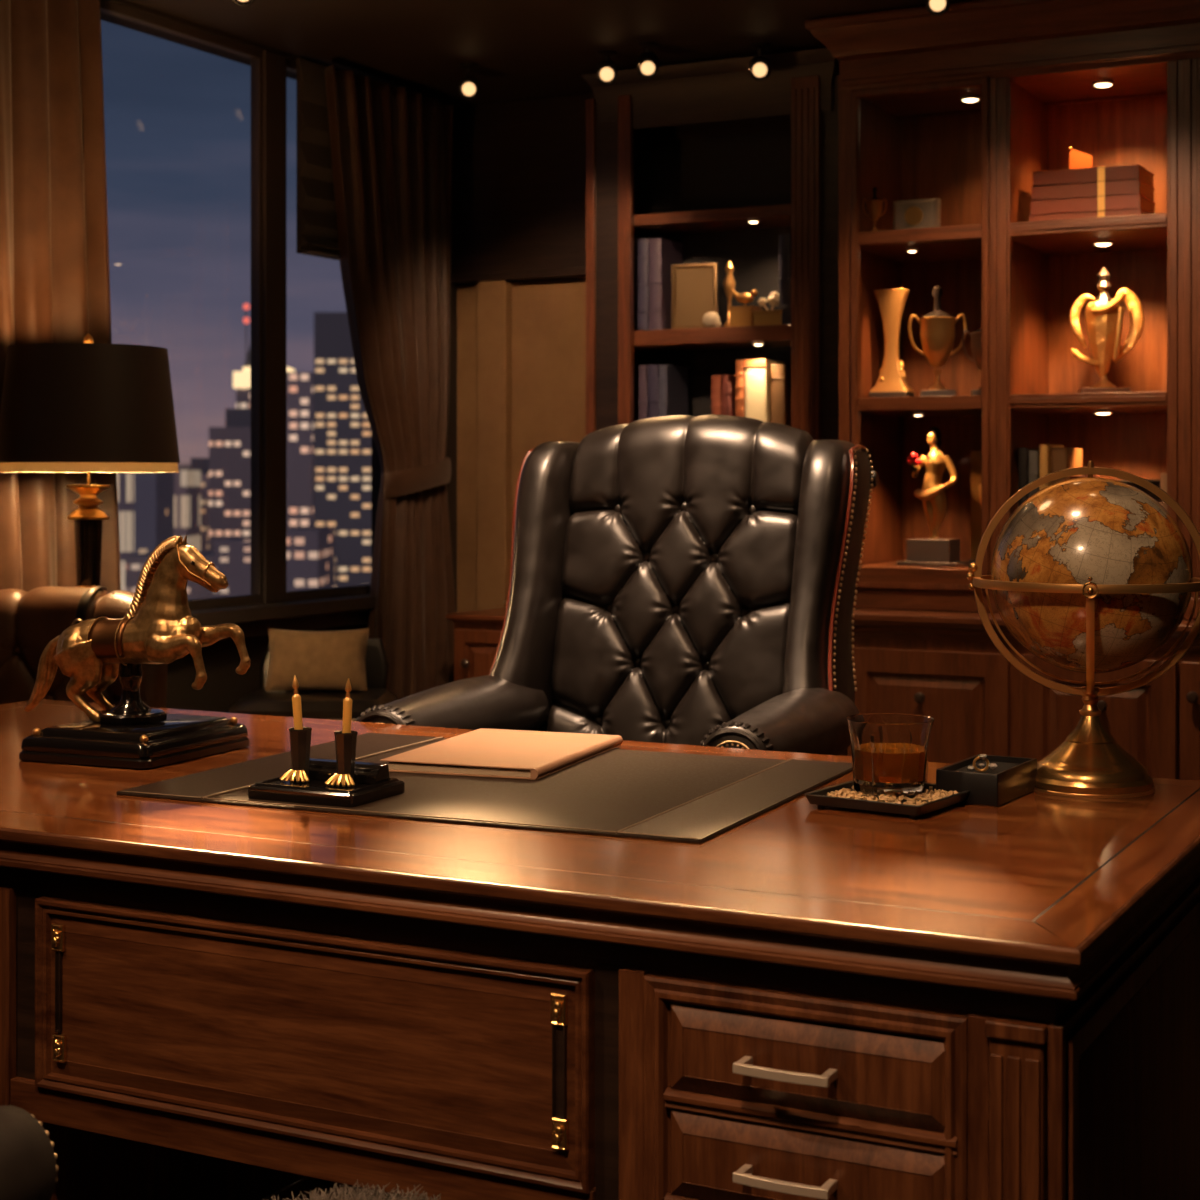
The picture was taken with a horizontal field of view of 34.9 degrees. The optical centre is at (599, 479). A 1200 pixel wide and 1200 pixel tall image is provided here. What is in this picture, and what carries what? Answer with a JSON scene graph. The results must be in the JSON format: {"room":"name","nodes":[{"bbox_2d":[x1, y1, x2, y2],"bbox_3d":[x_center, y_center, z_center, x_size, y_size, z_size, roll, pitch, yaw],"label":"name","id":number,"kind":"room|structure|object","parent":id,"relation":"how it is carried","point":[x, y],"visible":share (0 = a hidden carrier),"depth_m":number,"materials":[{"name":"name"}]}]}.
{"room":"office","nodes":[
{"label":"office","id":0,"kind":"room"},
{"bbox_2d":[101,0,456,712],"bbox_3d":[-2.491,-0.100,3.995,0.200,2.720,8.000,0,0,27],"label":"wall","id":1,"kind":"structure","parent":0,"point":[223,687],"depth_m":6.29,"materials":[{"name":"black"}]},
{"bbox_2d":[100,0,262,609],"bbox_3d":[-1.741,-0.515,5.290,0.040,1.860,2.590,0,0,27],"label":"window","id":2,"kind":"structure","parent":1,"relation":"in","point":[107,7],"depth_m":6.41,"materials":[{"name":"brown metal"}]},
{"bbox_2d":[262,50,286,602],"bbox_3d":[-1.120,-0.515,6.475,0.056,1.860,0.117,0,0,27],"label":"window frame","id":3,"kind":"structure","parent":1,"relation":"attached to","point":[274,65],"depth_m":6.45,"materials":[{"name":"brown metal"}]},
{"bbox_2d":[190,593,374,639],"bbox_3d":[-1.505,0.465,5.680,0.200,0.100,3.500,0,0,27],"label":"windowsill","id":4,"kind":"structure","parent":1,"relation":"attached to","point":[317,613],"depth_m":6.43,"materials":[{"name":"brown wood"}]},
{"bbox_2d":[287,59,369,600],"bbox_3d":[-0.916,-0.515,6.882,0.040,1.860,0.823,0,0,27],"label":"window","id":5,"kind":"structure","parent":1,"relation":"in","point":[291,64],"depth_m":6.72,"materials":[{"name":"brown metal"}]},
{"bbox_2d":[296,58,422,260],"bbox_3d":[-0.826,-1.107,6.865,0.054,0.665,0.810,0,0,27],"label":"blind","id":6,"kind":"object","parent":5,"relation":"attached to","point":[316,224],"visible":0.35,"depth_m":6.56,"materials":[{"name":"fabric"}]},
{"bbox_2d":[128,0,973,106],"bbox_3d":[0.306,-1.510,2.601,6.450,0.100,8.300,0,0,27],"label":"ceiling","id":7,"kind":"structure","parent":0,"point":[522,49],"depth_m":6.23,"materials":[{"name":"brown"}]},
{"bbox_2d":[0,0,120,592],"bbox_3d":[-1.709,-0.090,5.043,0.094,2.660,1.282,0,0,27],"label":"curtain","id":8,"kind":"object","parent":7,"relation":"hanging from","point":[55,276],"visible":0.39,"depth_m":5.33,"materials":[{"name":"brown fabric"}]},
{"bbox_2d":[325,64,455,699],"bbox_3d":[-0.746,-0.090,6.899,0.102,2.661,0.840,0,0,26],"label":"curtain","id":9,"kind":"object","parent":7,"relation":"hanging from","point":[391,147],"visible":0.72,"depth_m":6.92,"materials":[{"name":"brown fabric"}]},
{"bbox_2d":[459,63,478,99],"bbox_3d":[-0.461,-1.396,6.712,0.072,0.128,0.103,0,0,-4],"label":"ceiling spotlight","id":10,"kind":"object","parent":7,"relation":"attached to","point":[468,85],"visible":1,"depth_m":6.68,"materials":[{"name":"black metal"}]},
{"bbox_2d":[596,50,616,84],"bbox_3d":[0.023,-1.401,6.517,0.072,0.117,0.104,0,0,1],"label":"ceiling spotlight","id":11,"kind":"object","parent":7,"relation":"attached to","point":[606,72],"visible":1,"depth_m":6.49,"materials":[{"name":"black metal"}]},
{"bbox_2d":[637,42,658,78],"bbox_3d":[0.160,-1.400,6.389,0.072,0.121,0.106,0,0,2],"label":"ceiling spotlight","id":12,"kind":"object","parent":7,"relation":"attached to","point":[647,61],"visible":1,"depth_m":6.36,"materials":[{"name":"black metal"}]},
{"bbox_2d":[749,42,770,80],"bbox_3d":[0.536,-1.396,6.398,0.072,0.128,0.104,0,0,5],"label":"ceiling spotlight","id":13,"kind":"object","parent":7,"relation":"attached to","point":[759,66],"visible":1,"depth_m":6.37,"materials":[{"name":"black metal"}]},
{"bbox_2d":[925,0,949,15],"bbox_3d":[1.003,-1.421,5.670,0.072,0.094,0.105,0,0,10],"label":"ceiling spotlight","id":14,"kind":"object","parent":7,"relation":"attached to","point":[934,7],"visible":1,"depth_m":5.64,"materials":[{"name":"black metal"}]},
{"bbox_2d":[457,277,983,612],"bbox_3d":[2.170,-0.100,6.197,6.450,2.720,0.200,0,0,27],"label":"wall","id":15,"kind":"structure","parent":0,"point":[549,315],"depth_m":7.36,"materials":[{"name":"paint"}]},
{"bbox_2d":[477,280,511,610],"bbox_3d":[-0.409,0.245,7.393,0.130,2.030,0.050,0,0,27],"label":"wall panel","id":16,"kind":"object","parent":15,"relation":"attached to","point":[494,298],"depth_m":7.37,"materials":[{"name":"paint"}]},
{"bbox_2d":[451,92,594,283],"bbox_3d":[-0.238,-1.115,7.298,0.760,0.690,0.060,0,0,27],"label":"wall panel","id":17,"kind":"object","parent":15,"relation":"attached to","point":[519,166],"depth_m":7.33,"materials":[{"name":"brown wood"}]},
{"bbox_3d":[0.328,1.285,2.533,6.150,0.050,8.000,0,0,27],"label":"floor","id":18,"kind":"structure","parent":0,"visible":0},
{"bbox_2d":[0,1105,57,1199],"bbox_3d":[-1.007,0.785,1.796,0.702,0.950,0.682,0,0,27],"label":"chair","id":19,"kind":"object","parent":18,"relation":"on","point":[28,1167],"visible":1,"depth_m":1.90,"materials":[{"name":"grey leather"}]},
{"bbox_2d":[0,586,166,707],"bbox_3d":[-1.412,0.763,4.566,0.550,0.994,0.685,0,0,15],"label":"leather armchair","id":20,"kind":"object","parent":18,"relation":"on","point":[29,620],"visible":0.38,"depth_m":4.74,"materials":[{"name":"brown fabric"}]},
{"bbox_2d":[229,638,396,718],"bbox_3d":[-0.888,0.887,5.972,0.480,0.745,0.470,0,0,0],"label":"chair","id":21,"kind":"object","parent":18,"relation":"on","point":[315,704],"visible":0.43,"depth_m":5.88,"materials":[{"name":"black leather"}]},
{"bbox_2d":[266,628,368,690],"bbox_3d":[-0.892,0.566,6.026,0.320,0.194,0.122,0,0,0],"label":"throw pillow","id":22,"kind":"object","parent":21,"relation":"on","point":[319,660],"visible":0.97,"depth_m":5.98,"materials":[{"name":"beige fabric"}]},
{"bbox_2d":[263,1179,452,1199],"bbox_3d":[-0.274,1.032,2.108,0.338,0.456,0.336,0,0,-28],"label":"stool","id":23,"kind":"object","parent":18,"relation":"on","point":[379,1194],"visible":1,"depth_m":2.21,"materials":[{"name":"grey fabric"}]},
{"bbox_2d":[445,608,505,680],"bbox_3d":[-0.245,0.875,7.024,0.520,0.770,0.443,0,0,27],"label":"sideboard","id":24,"kind":"object","parent":18,"relation":"on","point":[477,634],"visible":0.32,"depth_m":6.93,"materials":[{"name":"brown wood"}]},
{"bbox_2d":[0,700,1199,1199],"bbox_3d":[-0.375,0.870,3.059,2.558,0.780,1.214,0,0,27],"label":"executive desk","id":25,"kind":"object","parent":18,"relation":"on","point":[800,1000],"visible":0.95,"depth_m":2.35,"materials":[{"name":"brown wood"}]},
{"bbox_2d":[19,535,250,769],"bbox_3d":[-0.828,0.287,3.356,0.462,0.385,0.314,0,0,23],"label":"statue","id":26,"kind":"object","parent":25,"relation":"on","point":[128,734],"visible":1,"depth_m":3.31,"materials":[{"name":"gold metal"}]},
{"bbox_2d":[88,617,133,657],"bbox_3d":[-0.848,0.277,3.365,0.072,0.074,0.082,0,0,23],"label":"saddle","id":27,"kind":"object","parent":26,"relation":"on","point":[107,638],"depth_m":3.33,"materials":[{"name":"brown metal"}]},
{"bbox_2d":[116,733,852,843],"bbox_3d":[-0.150,0.476,3.052,0.956,0.007,0.744,0,0,24],"label":"desk pad","id":28,"kind":"object","parent":25,"relation":"on","point":[637,794],"visible":0.82,"depth_m":2.92,"materials":[{"name":"leather"}]},
{"bbox_2d":[248,727,404,806],"bbox_3d":[-0.412,0.426,2.878,0.188,0.099,0.148,0,0,25],"label":"stand","id":29,"kind":"object","parent":28,"relation":"on","point":[343,781],"visible":1,"depth_m":2.85,"materials":[{"name":"black paint"}]},
{"bbox_2d":[292,675,302,729],"bbox_3d":[-0.459,0.357,2.901,0.020,0.119,0.014,0,0,34],"label":"candle","id":30,"kind":"object","parent":29,"relation":"in","point":[296,698],"visible":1,"depth_m":2.90,"materials":[{"name":"yellow wax"}]},
{"bbox_2d":[342,678,351,732],"bbox_3d":[-0.378,0.356,2.858,0.016,0.119,0.014,0,0,39],"label":"candle","id":31,"kind":"object","parent":29,"relation":"in","point":[347,702],"visible":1,"depth_m":2.85,"materials":[{"name":"yellow wax"}]},
{"bbox_2d":[380,728,622,779],"bbox_3d":[-0.159,0.466,3.270,0.276,0.019,0.420,0,0,19],"label":"notebook","id":32,"kind":"object","parent":28,"relation":"on","point":[482,752],"visible":0.86,"depth_m":3.20,"materials":[{"name":"beige leather"}]},
{"bbox_2d":[805,780,969,818],"bbox_3d":[0.430,0.469,2.818,0.188,0.022,0.196,0,0,35],"label":"tray","id":33,"kind":"object","parent":25,"relation":"on","point":[816,797],"visible":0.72,"depth_m":2.75,"materials":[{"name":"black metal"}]},
{"bbox_2d":[847,713,934,796],"bbox_3d":[0.433,0.410,2.845,0.130,0.110,0.130,0,0,27],"label":"tumbler","id":34,"kind":"object","parent":33,"relation":"on","point":[890,751],"visible":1,"depth_m":2.80,"materials":[{"name":"clear glass"}]},
{"bbox_2d":[824,785,957,804],"bbox_3d":[0.431,0.464,2.818,0.164,0.012,0.172,0,0,35],"label":"crumbs","id":35,"kind":"object","parent":33,"relation":"on","point":[930,795],"visible":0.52,"depth_m":2.79,"materials":[{"name":"brown food"}]},
{"bbox_2d":[936,754,1036,806],"bbox_3d":[0.590,0.456,2.904,0.096,0.048,0.190,0,0,30],"label":"box","id":36,"kind":"object","parent":25,"relation":"on","point":[1012,778],"visible":0.86,"depth_m":2.84,"materials":[{"name":"black"}]},
{"bbox_2d":[966,461,1199,797],"bbox_3d":[0.764,0.225,2.972,0.366,0.510,0.357,0,0,27],"label":"desk globe","id":37,"kind":"object","parent":25,"relation":"on","point":[1090,575],"visible":0.98,"depth_m":2.88,"materials":[{"name":"gold metal"}]},
{"bbox_2d":[356,415,877,755],"bbox_3d":[0.087,0.553,4.146,0.940,1.414,1.037,0,0,21],"label":"wingback chair","id":38,"kind":"object","parent":18,"relation":"on","point":[675,579],"visible":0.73,"depth_m":4.34,"materials":[{"name":"black leather"}]},
{"bbox_2d":[582,48,839,439],"bbox_3d":[0.443,-0.090,6.721,0.969,2.700,0.348,0,0,27],"label":"bookcase","id":39,"kind":"object","parent":18,"relation":"on","point":[711,158],"visible":0.38,"depth_m":6.75,"materials":[{"name":"brown wood"}]},
{"bbox_2d":[636,239,648,329],"bbox_3d":[0.192,-0.695,6.890,0.047,0.330,0.188,0,0,27],"label":"book","id":40,"kind":"object","parent":39,"relation":"on","point":[642,257],"visible":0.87,"depth_m":6.81,"materials":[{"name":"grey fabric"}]},
{"bbox_2d":[637,365,647,419],"bbox_3d":[0.192,-0.274,6.868,0.036,0.268,0.188,0,0,27],"label":"book","id":41,"kind":"object","parent":39,"relation":"on","point":[643,369],"visible":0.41,"depth_m":6.79,"materials":[{"name":"paper"}]},
{"bbox_2d":[646,364,660,417],"bbox_3d":[0.229,-0.275,6.849,0.047,0.270,0.188,0,0,27],"label":"book","id":42,"kind":"object","parent":39,"relation":"on","point":[653,369],"visible":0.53,"depth_m":6.76,"materials":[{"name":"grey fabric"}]},
{"bbox_2d":[648,238,682,329],"bbox_3d":[0.237,-0.695,6.867,0.052,0.330,0.188,0,0,27],"label":"book","id":43,"kind":"object","parent":39,"relation":"on","point":[663,253],"visible":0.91,"depth_m":6.79,"materials":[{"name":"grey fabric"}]},
{"bbox_2d":[658,365,687,415],"bbox_3d":[0.263,-0.274,6.831,0.032,0.268,0.188,0,0,27],"label":"book","id":44,"kind":"object","parent":39,"relation":"on","point":[673,380],"visible":0.62,"depth_m":6.79,"materials":[{"name":"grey paper"}]},
{"bbox_2d":[671,263,717,328],"bbox_3d":[0.336,-0.648,6.764,0.170,0.235,0.016,0,0,21],"label":"framed picture","id":45,"kind":"object","parent":39,"relation":"on","point":[694,287],"visible":0.77,"depth_m":6.76,"materials":[{"name":"brown metal"}]},
{"bbox_2d":[703,312,721,327],"bbox_3d":[0.390,-0.556,6.646,0.070,0.060,0.046,0,0,27],"label":"stone ornament","id":46,"kind":"object","parent":39,"relation":"on","point":[710,319],"visible":1,"depth_m":6.63,"materials":[{"name":"beige stone"}]},
{"bbox_2d":[710,375,721,414],"bbox_3d":[0.443,-0.253,6.721,0.040,0.225,0.178,0,0,27],"label":"book","id":47,"kind":"object","parent":39,"relation":"on","point":[716,380],"visible":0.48,"depth_m":6.64,"materials":[{"name":"red paper"}]},
{"bbox_2d":[721,375,735,414],"bbox_3d":[0.470,-0.253,6.707,0.024,0.225,0.178,0,0,27],"label":"book","id":48,"kind":"object","parent":39,"relation":"on","point":[725,378],"visible":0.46,"depth_m":6.63,"materials":[{"name":"red paper"}]},
{"bbox_2d":[723,261,735,326],"bbox_3d":[0.453,-0.647,6.681,0.044,0.235,0.044,0,0,27],"label":"bronze figurine","id":49,"kind":"object","parent":39,"relation":"on","point":[729,282],"visible":0.8,"depth_m":6.67,"materials":[{"name":"gold metal"}]},
{"bbox_2d":[724,382,735,415],"bbox_3d":[0.486,-0.240,6.699,0.036,0.201,0.178,0,0,27],"label":"book","id":50,"kind":"object","parent":39,"relation":"on","point":[730,392],"visible":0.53,"depth_m":6.62,"materials":[{"name":"red paper"}]},
{"bbox_2d":[735,360,744,416],"bbox_3d":[0.521,-0.278,6.681,0.032,0.275,0.178,0,0,27],"label":"book","id":51,"kind":"object","parent":39,"relation":"on","point":[740,370],"visible":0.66,"depth_m":6.60,"materials":[{"name":"orange paper"}]},
{"bbox_2d":[729,306,761,326],"bbox_3d":[0.506,-0.565,6.625,0.084,0.070,0.094,0,0,27],"label":"box","id":52,"kind":"object","parent":39,"relation":"on","point":[739,315],"visible":0.8,"depth_m":6.59,"materials":[{"name":"brown wood"}]},
{"bbox_2d":[743,359,784,421],"bbox_3d":[0.573,-0.278,6.653,0.083,0.276,0.178,0,0,27],"label":"book","id":53,"kind":"object","parent":39,"relation":"on","point":[757,371],"visible":0.59,"depth_m":6.58,"materials":[{"name":"beige paper"}]},
{"bbox_2d":[752,310,781,325],"bbox_3d":[0.591,-0.555,6.572,0.104,0.050,0.094,0,0,27],"label":"box","id":54,"kind":"object","parent":39,"relation":"on","point":[767,317],"visible":0.71,"depth_m":6.53,"materials":[{"name":"brown wood"}]},
{"bbox_2d":[770,364,790,425],"bbox_3d":[0.652,-0.269,6.629,0.057,0.258,0.188,0,0,27],"label":"book","id":55,"kind":"object","parent":39,"relation":"on","point":[780,377],"visible":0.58,"depth_m":6.55,"materials":[{"name":"brown paper"}]},
{"bbox_2d":[778,234,790,324],"bbox_3d":[0.671,-0.685,6.597,0.047,0.310,0.188,0,0,27],"label":"book","id":56,"kind":"object","parent":39,"relation":"on","point":[784,251],"visible":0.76,"depth_m":6.51,"materials":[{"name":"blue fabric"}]},
{"bbox_2d":[847,608,1199,780],"bbox_3d":[1.515,0.835,5.895,1.536,0.851,0.828,0,0,27],"label":"base cabinet","id":57,"kind":"object","parent":18,"relation":"on","point":[945,667],"visible":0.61,"depth_m":5.65,"materials":[{"name":"brown wood"}]},
{"bbox_2d":[852,608,1199,650],"bbox_3d":[1.519,0.447,5.903,1.536,0.075,0.810,0,0,27],"label":"countertop","id":58,"kind":"structure","parent":57,"relation":"on","point":[954,626],"depth_m":5.74,"materials":[{"name":"brown wood"}]},
{"bbox_2d":[805,0,1199,618],"bbox_3d":[1.508,-0.522,5.974,1.581,1.859,0.695,0,0,27],"label":"display cabinet","id":59,"kind":"object","parent":58,"relation":"on","point":[960,107],"visible":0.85,"depth_m":6.05,"materials":[{"name":"brown wood"}]},
{"bbox_2d":[862,187,886,230],"bbox_3d":[0.881,-0.861,6.121,0.078,0.157,0.049,0,0,7],"label":"trophy cup","id":60,"kind":"object","parent":59,"relation":"on","point":[874,205],"visible":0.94,"depth_m":6.11,"materials":[{"name":"brown metal"}]},
{"bbox_2d":[867,200,881,220],"bbox_3d":[0.881,-0.862,6.121,0.049,0.068,0.049,0,0,7],"label":"bowl","id":61,"kind":"object","parent":60,"relation":"on","point":[874,207],"depth_m":6.10,"materials":[{"name":"gold metal"}]},
{"bbox_2d":[869,289,914,396],"bbox_3d":[0.952,-0.439,6.231,0.136,0.362,0.100,0,0,27],"label":"trophy","id":62,"kind":"object","parent":59,"relation":"on","point":[891,382],"visible":0.99,"depth_m":6.21,"materials":[{"name":"gold metal"}]},
{"bbox_2d":[893,198,940,229],"bbox_3d":[1.016,-0.842,6.132,0.160,0.116,0.056,0,0,27],"label":"clock","id":63,"kind":"object","parent":59,"relation":"on","point":[917,213],"visible":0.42,"depth_m":6.11,"materials":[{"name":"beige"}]},
{"bbox_2d":[861,409,980,415],"bbox_3d":[1.132,-0.237,6.216,0.481,0.039,0.520,0,0,27],"label":"shelf","id":64,"kind":"object","parent":59,"relation":"attached to","point":[964,412],"depth_m":6.17,"materials":[{"name":"brown wood"}]},
{"bbox_2d":[861,238,980,262],"bbox_3d":[1.132,-0.763,6.216,0.481,0.038,0.520,0,0,27],"label":"shelf","id":65,"kind":"object","parent":59,"relation":"attached to","point":[962,250],"depth_m":6.22,"materials":[{"name":"brown wood"}]},
{"bbox_2d":[896,427,969,566],"bbox_3d":[1.079,0.051,6.177,0.200,0.449,0.150,0,0,27],"label":"trophy","id":66,"kind":"object","parent":59,"relation":"on","point":[933,550],"visible":1,"depth_m":6.14,"materials":[{"name":"gold metal"}]},
{"bbox_2d":[914,484,946,499],"bbox_3d":[1.067,0.038,6.153,0.115,0.056,0.042,0,0,27],"label":"drapery","id":67,"kind":"object","parent":66,"relation":"hanging from","point":[929,491],"depth_m":6.14,"materials":[{"name":"gold metal"}]},
{"bbox_2d":[908,285,966,395],"bbox_3d":[1.089,-0.443,6.160,0.185,0.370,0.116,0,0,7],"label":"trophy cup","id":68,"kind":"object","parent":59,"relation":"on","point":[937,327],"visible":0.97,"depth_m":6.13,"materials":[{"name":"gold metal"}]},
{"bbox_2d":[920,316,955,366],"bbox_3d":[1.089,-0.444,6.160,0.116,0.161,0.116,0,0,7],"label":"bowl","id":69,"kind":"object","parent":68,"relation":"on","point":[937,333],"depth_m":6.12,"materials":[{"name":"gold metal"}]},
{"bbox_2d":[962,328,980,394],"bbox_3d":[1.231,-0.406,6.109,0.144,0.295,0.090,0,0,7],"label":"trophy cup","id":70,"kind":"object","parent":59,"relation":"on","point":[975,336],"visible":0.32,"depth_m":6.09,"materials":[{"name":"brown metal"}]},
{"bbox_2d":[971,332,980,369],"bbox_3d":[1.231,-0.409,6.109,0.090,0.126,0.090,0,0,7],"label":"bowl","id":71,"kind":"object","parent":70,"relation":"on","point":[975,336],"depth_m":6.09,"materials":[{"name":"metal"}]},
{"bbox_2d":[968,451,980,562],"bbox_3d":[1.260,0.090,6.223,0.112,0.370,0.050,0,0,27],"label":"plaque","id":72,"kind":"object","parent":59,"relation":"on","point":[975,455],"visible":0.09,"depth_m":6.24,"materials":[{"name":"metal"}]},
{"bbox_2d":[1017,448,1039,507],"bbox_3d":[1.351,0.087,5.986,0.032,0.375,0.208,0,0,27],"label":"book","id":73,"kind":"object","parent":59,"relation":"on","point":[1023,453],"visible":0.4,"depth_m":5.90,"materials":[{"name":"black paper"}]},
{"bbox_2d":[1028,451,1039,496],"bbox_3d":[1.380,0.092,5.970,0.032,0.365,0.208,0,0,27],"label":"book","id":74,"kind":"object","parent":59,"relation":"on","point":[1034,456],"visible":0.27,"depth_m":5.88,"materials":[{"name":"grey paper"}]},
{"bbox_2d":[1040,444,1063,489],"bbox_3d":[1.409,0.083,5.957,0.026,0.385,0.206,0,0,27],"label":"book","id":75,"kind":"object","parent":59,"relation":"on","point":[1045,449],"visible":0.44,"depth_m":5.87,"materials":[{"name":"brown paper"}]},
{"bbox_2d":[1051,447,1081,484],"bbox_3d":[1.456,0.087,5.955,0.050,0.375,0.206,0,0,27],"label":"book","id":76,"kind":"object","parent":59,"relation":"on","point":[1062,458],"visible":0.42,"depth_m":5.87,"materials":[{"name":"brown paper"}]},
{"bbox_2d":[1029,209,1148,220],"bbox_3d":[1.552,-0.806,6.009,0.345,0.046,0.242,0,0,27],"label":"book","id":77,"kind":"object","parent":59,"relation":"on","point":[1126,211],"visible":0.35,"depth_m":5.90,"materials":[{"name":"brown leather"}]},
{"bbox_2d":[1030,194,1155,215],"bbox_3d":[1.554,-0.852,6.013,0.339,0.046,0.242,0,0,27],"label":"book","id":78,"kind":"object","parent":77,"relation":"on","point":[1129,201],"visible":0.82,"depth_m":5.91,"materials":[{"name":"brown leather"}]},
{"bbox_2d":[1031,179,1154,202],"bbox_3d":[1.556,-0.898,6.016,0.333,0.046,0.242,0,0,27],"label":"book","id":79,"kind":"object","parent":78,"relation":"on","point":[1130,186],"visible":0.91,"depth_m":5.91,"materials":[{"name":"brown leather"}]},
{"bbox_2d":[1033,164,1154,188],"bbox_3d":[1.558,-0.944,6.020,0.327,0.046,0.242,0,0,27],"label":"book","id":80,"kind":"object","parent":79,"relation":"on","point":[1132,171],"visible":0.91,"depth_m":5.92,"materials":[{"name":"brown leather"}]},
{"bbox_2d":[1068,147,1091,168],"bbox_3d":[1.509,-1.008,6.001,0.074,0.081,0.014,0,0,12],"label":"card","id":81,"kind":"object","parent":80,"relation":"on","point":[1077,159],"visible":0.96,"depth_m":6.00,"materials":[{"name":"orange paper"}]},
{"bbox_2d":[1012,406,1166,413],"bbox_3d":[1.582,-0.237,5.977,0.492,0.039,0.530,0,0,27],"label":"shelf","id":82,"kind":"object","parent":59,"relation":"attached to","point":[1015,409],"depth_m":5.91,"materials":[{"name":"brown wood"}]},
{"bbox_2d":[1012,228,1166,254],"bbox_3d":[1.582,-0.763,5.977,0.492,0.038,0.530,0,0,27],"label":"shelf","id":83,"kind":"object","parent":59,"relation":"attached to","point":[1069,241],"depth_m":5.95,"materials":[{"name":"brown wood"}]},
{"bbox_2d":[1069,267,1143,392],"bbox_3d":[1.593,-0.464,5.999,0.228,0.412,0.127,0,0,9],"label":"trophy","id":84,"kind":"object","parent":59,"relation":"on","point":[1104,316],"visible":0.98,"depth_m":5.98,"materials":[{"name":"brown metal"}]},
{"bbox_2d":[1085,301,1119,376],"bbox_3d":[1.582,-0.441,6.005,0.109,0.234,0.110,0,0,9],"label":"vase","id":85,"kind":"object","parent":84,"relation":"on","point":[1102,317],"depth_m":5.97,"materials":[{"name":"gold metal"}]},
{"bbox_2d":[1112,479,1160,502],"bbox_3d":[1.674,0.136,5.914,0.170,0.275,0.018,0,0,27],"label":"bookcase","id":86,"kind":"object","parent":59,"relation":"on","point":[1157,482],"visible":0.05,"depth_m":5.90,"materials":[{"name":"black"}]},
{"bbox_3d":[-1.332,0.946,4.971,0.220,0.628,0.220,0,0,27],"label":"side table","id":87,"kind":"object","parent":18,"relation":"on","visible":0},
{"bbox_2d":[0,334,179,586],"bbox_3d":[-1.332,0.126,4.971,0.466,1.012,0.466,0,0,27],"label":"table lamp","id":88,"kind":"object","parent":87,"relation":"on","point":[88,407],"visible":0.83,"depth_m":4.79,"materials":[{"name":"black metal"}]},
{"label":"outside","id":89,"kind":"structure","parent":0,"visible":0},
{"bbox_2d":[117,473,133,590],"bbox_3d":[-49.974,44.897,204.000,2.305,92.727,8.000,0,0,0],"label":"apartment tower","id":90,"kind":"structure","parent":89,"point":[125,481],"depth_m":200.00,"materials":[{"name":"grey concrete"}]},
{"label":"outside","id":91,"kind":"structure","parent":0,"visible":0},
{"bbox_2d":[233,303,294,408],"bbox_3d":[-52.802,31.526,304.500,9.600,119.468,9.800,0,0,0],"label":"skyscraper","id":92,"kind":"structure","parent":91,"point":[241,379],"depth_m":300.01,"materials":[{"name":"grey"}]},
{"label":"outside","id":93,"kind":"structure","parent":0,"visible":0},
{"bbox_2d":[174,470,200,551],"bbox_3d":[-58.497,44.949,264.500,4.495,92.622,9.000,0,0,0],"label":"tower","id":94,"kind":"structure","parent":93,"point":[187,483],"depth_m":260.97,"materials":[{"name":"grey concrete"}]},
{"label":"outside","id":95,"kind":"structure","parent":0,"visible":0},
{"bbox_2d":[126,552,213,599],"bbox_3d":[-29.248,48.218,134.000,6.061,86.084,8.000,0,0,0],"label":"office block","id":96,"kind":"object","parent":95,"point":[134,564],"visible":0.11,"depth_m":130.01,"materials":[{"name":"grey"}]},
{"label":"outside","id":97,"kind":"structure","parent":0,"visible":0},
{"bbox_2d":[287,527,334,590],"bbox_3d":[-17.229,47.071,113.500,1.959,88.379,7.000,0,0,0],"label":"block","id":98,"kind":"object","parent":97,"point":[310,550],"visible":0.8,"depth_m":109.99,"materials":[{"name":"grey"}]},
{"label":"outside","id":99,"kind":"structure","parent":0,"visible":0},
{"bbox_2d":[214,536,250,597],"bbox_3d":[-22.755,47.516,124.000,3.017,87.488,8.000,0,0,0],"label":"block","id":100,"kind":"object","parent":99,"point":[232,555],"visible":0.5,"depth_m":120.01,"materials":[{"name":"grey"}]},
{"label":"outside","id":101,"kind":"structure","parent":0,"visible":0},
{"bbox_2d":[287,372,313,528],"bbox_3d":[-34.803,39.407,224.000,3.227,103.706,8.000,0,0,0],"label":"tower","id":102,"kind":"structure","parent":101,"point":[300,385],"depth_m":219.97,"materials":[{"name":"grey"}]},
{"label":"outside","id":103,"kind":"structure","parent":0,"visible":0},
{"bbox_2d":[314,312,370,586],"bbox_3d":[-18.701,38.087,154.500,7.543,106.346,9.000,0,0,0],"label":"office tower","id":104,"kind":"structure","parent":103,"point":[342,429],"depth_m":150.01,"materials":[{"name":"grey concrete"}]},
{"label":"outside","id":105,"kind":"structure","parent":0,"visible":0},
{"bbox_2d":[191,458,208,551],"bbox_3d":[-58.963,43.990,284.500,5.280,94.540,9.000,0,0,0],"label":"residential tower","id":106,"kind":"structure","parent":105,"point":[202,464],"depth_m":279.98,"materials":[{"name":"grey concrete"}]},
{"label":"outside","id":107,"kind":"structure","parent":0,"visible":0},
{"bbox_2d":[134,473,173,554],"bbox_3d":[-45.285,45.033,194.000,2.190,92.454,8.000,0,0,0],"label":"block","id":108,"kind":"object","parent":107,"point":[153,492],"visible":0.02,"depth_m":190.00,"materials":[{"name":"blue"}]},
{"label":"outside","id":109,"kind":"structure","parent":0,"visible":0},
{"bbox_2d":[209,409,250,551],"bbox_3d":[-45.448,41.098,245.000,7.418,100.323,10.000,0,0,0],"label":"office tower","id":110,"kind":"structure","parent":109,"point":[229,445],"depth_m":240.01,"materials":[{"name":"grey concrete"}]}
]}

